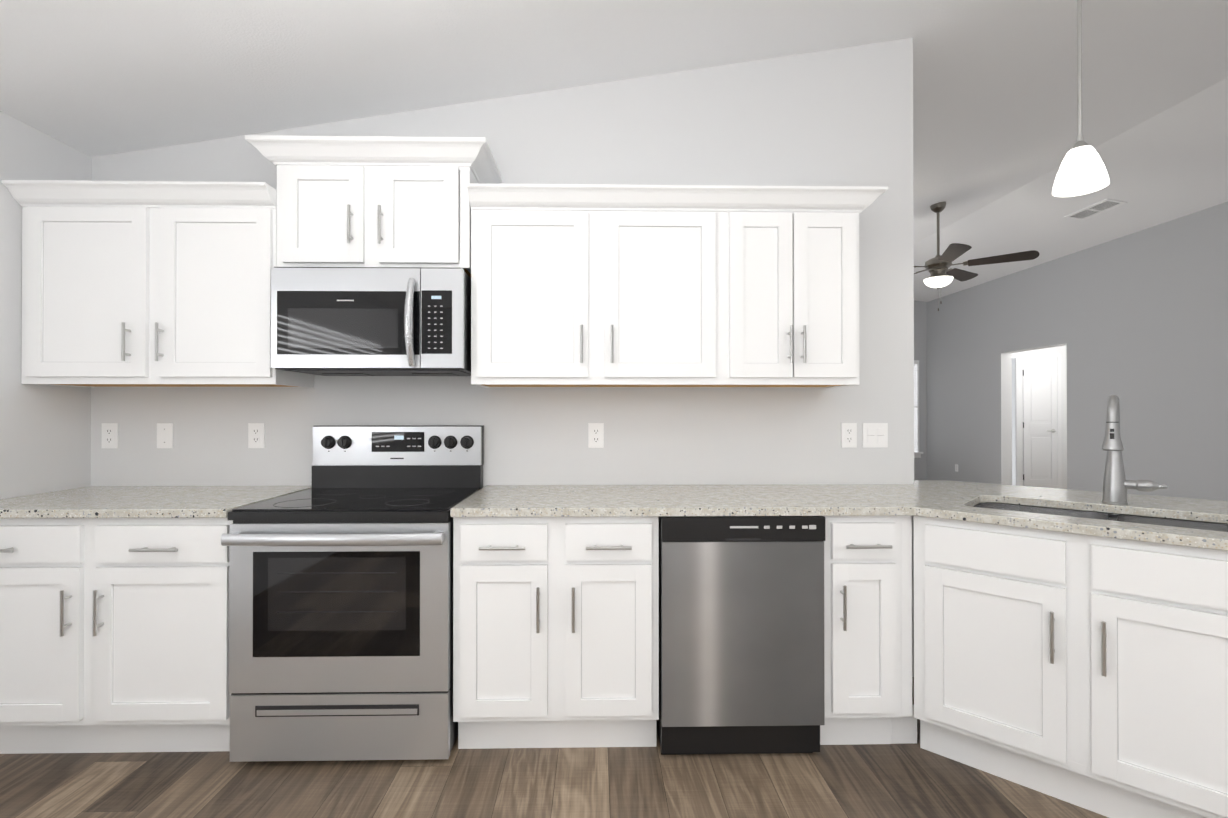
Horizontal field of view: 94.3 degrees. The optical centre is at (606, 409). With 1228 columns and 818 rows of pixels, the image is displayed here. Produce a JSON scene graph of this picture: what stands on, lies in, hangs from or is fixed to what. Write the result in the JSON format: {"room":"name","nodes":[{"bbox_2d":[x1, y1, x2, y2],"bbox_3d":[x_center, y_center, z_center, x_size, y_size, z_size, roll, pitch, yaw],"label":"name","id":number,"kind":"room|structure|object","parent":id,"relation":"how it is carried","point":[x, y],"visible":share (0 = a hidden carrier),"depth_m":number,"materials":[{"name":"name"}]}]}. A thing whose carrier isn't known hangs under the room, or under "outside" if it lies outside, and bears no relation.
{"room":"kitchen","nodes":[
{"label":"kitchen","id":0,"kind":"room"},
{"bbox_2d":[0,111,91,498],"bbox_3d":[-2.440,0.037,3.665,0.120,2.440,12.160,0,0,-1],"label":"wall","id":1,"kind":"structure","parent":0,"point":[45,438],"depth_m":2.32,"materials":[{"name":"white paint"}]},
{"bbox_2d":[91,38,913,676],"bbox_3d":[-0.460,-0.267,2.718,3.805,3.038,0.150,0,0,-1],"label":"wall","id":2,"kind":"structure","parent":0,"point":[839,116],"depth_m":2.66,"materials":[{"name":"white paint"}]},
{"bbox_2d":[101,423,118,447],"bbox_3d":[-2.271,0.118,2.603,0.072,0.115,0.008,0,0,-1],"label":"electrical outlet","id":3,"kind":"object","parent":2,"relation":"attached to","point":[110,433],"visible":1,"depth_m":2.60,"materials":[{"name":"white plastic"}]},
{"bbox_2d":[2,180,313,387],"bbox_3d":[-1.848,-0.497,2.417,1.010,0.788,0.396,0,0,-1],"label":"upper cabinet","id":4,"kind":"object","parent":2,"relation":"attached to","point":[157,284],"visible":0.92,"depth_m":2.28,"materials":[{"name":"white wood"}]},
{"bbox_2d":[157,423,172,447],"bbox_3d":[-2.023,0.118,2.607,0.072,0.115,0.008,0,0,-1],"label":"blank wall plate","id":5,"kind":"object","parent":2,"relation":"attached to","point":[164,435],"visible":1,"depth_m":2.60,"materials":[{"name":"white plastic"}]},
{"bbox_2d":[248,423,264,447],"bbox_3d":[-1.609,0.118,2.615,0.072,0.115,0.008,0,0,-1],"label":"electrical outlet","id":6,"kind":"object","parent":2,"relation":"attached to","point":[256,435],"visible":1,"depth_m":2.61,"materials":[{"name":"white plastic"}]},
{"bbox_2d":[245,135,501,277],"bbox_3d":[-0.952,-0.827,2.435,0.938,0.495,0.396,0,0,-1],"label":"upper cabinet","id":7,"kind":"object","parent":2,"relation":"attached to","point":[369,201],"visible":0.98,"depth_m":2.30,"materials":[{"name":"white painted wood"},{"name":"brushed metal handles"}]},
{"bbox_2d":[271,267,470,375],"bbox_3d":[-0.935,-0.353,2.389,0.741,0.403,0.482,0,0,-1],"label":"over-the-range microwave","id":8,"kind":"object","parent":7,"relation":"attached to","point":[370,321],"visible":1,"depth_m":2.21,"materials":[{"name":"silver metal"}]},
{"bbox_2d":[467,187,610,387],"bbox_3d":[-0.278,-0.493,2.476,0.556,0.780,0.336,0,0,-1],"label":"upper cabinet","id":9,"kind":"object","parent":2,"relation":"attached to","point":[541,256],"depth_m":2.31,"materials":[{"name":"white wood"}]},
{"bbox_2d":[588,423,603,447],"bbox_3d":[-0.050,0.119,2.644,0.072,0.115,0.008,0,0,-1],"label":"electrical outlet","id":10,"kind":"object","parent":2,"relation":"attached to","point":[595,435],"visible":1,"depth_m":2.64,"materials":[{"name":"white plastic"}]},
{"bbox_2d":[611,187,738,387],"bbox_3d":[0.210,-0.493,2.485,0.602,0.780,0.336,0,0,-1],"label":"upper cabinet","id":11,"kind":"object","parent":2,"relation":"attached to","point":[645,286],"depth_m":2.32,"materials":[{"name":"white wood"}]},
{"bbox_2d":[731,187,866,387],"bbox_3d":[0.734,-0.493,2.494,0.611,0.780,0.336,0,0,-1],"label":"upper cabinet","id":12,"kind":"object","parent":2,"relation":"attached to","point":[799,246],"depth_m":2.33,"materials":[{"name":"white wood"}]},
{"bbox_2d":[841,423,856,447],"bbox_3d":[1.134,0.119,2.666,0.072,0.115,0.008,0,0,-1],"label":"electrical outlet","id":13,"kind":"object","parent":2,"relation":"attached to","point":[848,435],"visible":1,"depth_m":2.66,"materials":[{"name":"white plastic"}]},
{"bbox_2d":[863,423,887,447],"bbox_3d":[1.258,0.119,2.668,0.116,0.115,0.009,0,0,-1],"label":"switch plate","id":14,"kind":"object","parent":2,"relation":"attached to","point":[875,435],"visible":1,"depth_m":2.67,"materials":[{"name":"white plastic"}]},
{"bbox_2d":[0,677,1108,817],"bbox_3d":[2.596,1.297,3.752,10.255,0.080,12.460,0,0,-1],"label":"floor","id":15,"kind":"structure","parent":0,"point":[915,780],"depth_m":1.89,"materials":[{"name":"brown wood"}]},
{"bbox_2d":[0,517,232,753],"bbox_3d":[-1.839,0.814,2.272,1.024,0.872,0.659,0,0,-1],"label":"base cabinet","id":16,"kind":"object","parent":15,"relation":"on","point":[114,635],"visible":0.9,"depth_m":1.99,"materials":[{"name":"white wood"}]},
{"bbox_2d":[0,486,311,517],"bbox_3d":[-1.839,0.361,2.288,1.026,0.030,0.647,0,0,-1],"label":"countertop","id":17,"kind":"structure","parent":16,"relation":"on","point":[153,502],"depth_m":2.15,"materials":[{"name":"stone"}]},
{"bbox_2d":[221,425,483,761],"bbox_3d":[-0.938,0.660,2.261,0.760,1.180,0.696,0,0,-1],"label":"range","id":18,"kind":"object","parent":15,"relation":"on","point":[341,609],"visible":1,"depth_m":1.99,"materials":[{"name":"silver metal"}]},
{"bbox_2d":[453,516,658,748],"bbox_3d":[-0.185,0.814,2.303,0.732,0.872,0.659,0,0,-1],"label":"base cabinet","id":19,"kind":"object","parent":15,"relation":"on","point":[555,632],"visible":0.96,"depth_m":2.02,"materials":[{"name":"white wood"}]},
{"bbox_2d":[656,516,824,754],"bbox_3d":[0.476,0.815,2.297,0.578,0.870,0.595,0,0,-1],"label":"dishwasher","id":20,"kind":"object","parent":15,"relation":"on","point":[741,634],"visible":0.9,"depth_m":2.01,"materials":[{"name":"silver metal"}]},
{"bbox_2d":[820,516,901,744],"bbox_3d":[0.915,0.814,2.323,0.286,0.872,0.659,0,0,-1],"label":"base cabinet","id":21,"kind":"object","parent":15,"relation":"on","point":[862,629],"visible":0.69,"depth_m":2.04,"materials":[{"name":"white wood"}]},
{"bbox_2d":[891,516,916,743],"bbox_3d":[1.113,0.813,2.104,0.100,0.872,0.086,0,0,-1],"label":"base cabinet","id":22,"kind":"object","parent":15,"relation":"on","point":[904,729],"visible":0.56,"depth_m":2.06,"materials":[{"name":"white wood"}]},
{"bbox_2d":[914,516,966,762],"bbox_3d":[1.322,0.814,2.256,0.437,0.872,0.451,0,0,-1],"label":"base cabinet","id":23,"kind":"object","parent":15,"relation":"on","point":[928,742],"depth_m":2.05,"materials":[{"name":"white wood"}]},
{"bbox_2d":[914,522,1227,817],"bbox_3d":[1.625,0.740,1.568,1.017,0.672,1.017,0,0,-1],"label":"base cabinet","id":24,"kind":"object","parent":15,"relation":"on","point":[1088,672],"depth_m":1.74,"materials":[{"name":"white wood"}]},
{"bbox_2d":[1102,514,1227,557],"bbox_3d":[2.032,0.812,1.991,0.982,0.872,0.982,0,0,-1],"label":"base cabinet","id":25,"kind":"object","parent":15,"relation":"on","point":[1187,552],"depth_m":1.58,"materials":[{"name":"white wood"}]},
{"bbox_2d":[450,480,1227,550],"bbox_3d":[1.152,0.359,1.890,3.394,0.030,1.859,0,0,-1],"label":"countertop","id":26,"kind":"structure","parent":25,"relation":"on","point":[950,500],"depth_m":2.10,"materials":[{"name":"stone"}]},
{"bbox_2d":[973,502,1227,531],"bbox_3d":[1.697,0.478,1.917,0.850,0.205,0.440,0,0,44],"label":"sink","id":27,"kind":"object","parent":26,"relation":"in","point":[1135,519],"visible":0.06,"depth_m":2.06,"materials":[{"name":"silver metal"}]},
{"bbox_2d":[1101,395,1167,504],"bbox_3d":[1.861,0.145,2.056,0.226,0.398,0.162,0,0,-1],"label":"faucet","id":28,"kind":"object","parent":26,"relation":"on","point":[1116,484],"visible":1,"depth_m":2.07,"materials":[{"name":"silver metal"}]},
{"bbox_2d":[0,0,1227,243],"bbox_3d":[0.752,-1.695,3.733,6.565,1.132,12.460,0,0,-1],"label":"ceiling slope","id":29,"kind":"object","parent":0,"point":[994,100],"visible":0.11,"depth_m":2.46,"materials":[{"name":"white paint"}]},
{"bbox_2d":[914,202,1038,310],"bbox_3d":[3.221,-1.519,5.649,1.468,1.081,1.533,0,0,-1],"label":"ceiling fan","id":30,"kind":"object","parent":29,"relation":"hanging from","point":[941,273],"visible":0.96,"depth_m":5.55,"materials":[{"name":"brown metal"}]},
{"bbox_2d":[1052,0,1109,196],"bbox_3d":[1.666,-1.292,2.008,0.156,1.026,0.156,0,0,-1],"label":"pendant light","id":31,"kind":"object","parent":29,"relation":"hanging from","point":[1082,170],"visible":1,"depth_m":2.00,"materials":[{"name":"white glass"}]},
{"bbox_2d":[914,300,926,479],"bbox_3d":[1.548,-0.435,9.883,8.325,3.448,0.120,0,0,-1],"label":"wall","id":32,"kind":"structure","parent":0,"point":[920,354],"depth_m":9.90,"materials":[{"name":"grey paint"}]},
{"bbox_2d":[914,360,922,457],"bbox_3d":[4.936,-0.017,9.852,1.050,1.690,0.060,0,0,-1],"label":"window","id":33,"kind":"structure","parent":32,"relation":"in","point":[917,454],"depth_m":9.88,"materials":[{"name":"white"}]},
{"bbox_2d":[914,362,917,450],"bbox_3d":[4.936,-0.057,9.861,0.906,1.550,0.027,0,0,-1],"label":"window blind","id":34,"kind":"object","parent":33,"relation":"attached to","point":[915,400],"depth_m":9.86,"materials":[{"name":"white"}]},
{"bbox_2d":[1012,345,1066,488],"bbox_3d":[6.675,0.008,7.755,1.850,2.540,2.200,0,0,-1],"label":"wall","id":35,"kind":"structure","parent":0,"point":[1061,350],"depth_m":8.76,"materials":[{"name":"white paint"}]},
{"bbox_2d":[1012,354,1015,484],"bbox_3d":[6.005,0.213,8.732,0.535,2.140,0.018,0,0,-1],"label":"door frame","id":36,"kind":"structure","parent":35,"relation":"in","point":[1013,429],"depth_m":8.74,"materials":[{"name":"white wood"}]},
{"bbox_2d":[1015,354,1061,488],"bbox_3d":[6.627,0.213,8.718,0.700,2.140,0.068,0,0,-1],"label":"hall door","id":37,"kind":"structure","parent":35,"relation":"in","point":[1038,427],"depth_m":8.73,"materials":[{"name":"white wood"}]},
{"bbox_2d":[914,77,1227,301],"bbox_3d":[4.933,-2.069,3.813,1.800,0.383,12.460,0,0,-1],"label":"ceiling slope","id":38,"kind":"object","parent":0,"point":[1169,164],"visible":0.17,"depth_m":5.49,"materials":[{"name":"white paint"}]},
{"bbox_2d":[1064,199,1126,219],"bbox_3d":[4.887,-2.005,5.712,0.199,0.041,0.500,0,0,-1],"label":"ceiling air vent","id":39,"kind":"object","parent":38,"relation":"attached to","point":[1102,206],"visible":0.98,"depth_m":5.69,"materials":[{"name":"white plastic"}]},
{"bbox_2d":[927,202,1227,500],"bbox_3d":[5.748,-0.337,3.819,0.150,3.190,12.160,0,0,-1],"label":"wall","id":40,"kind":"structure","parent":0,"point":[1137,322],"depth_m":6.31,"materials":[{"name":"grey paint"}]},
{"bbox_2d":[1001,343,1066,484],"bbox_3d":[5.679,0.233,7.516,0.152,2.088,1.130,0,0,-1],"label":"door frame","id":41,"kind":"structure","parent":40,"relation":"attached to","point":[1006,418],"depth_m":8.08,"materials":[{"name":"white paint"}]}
]}

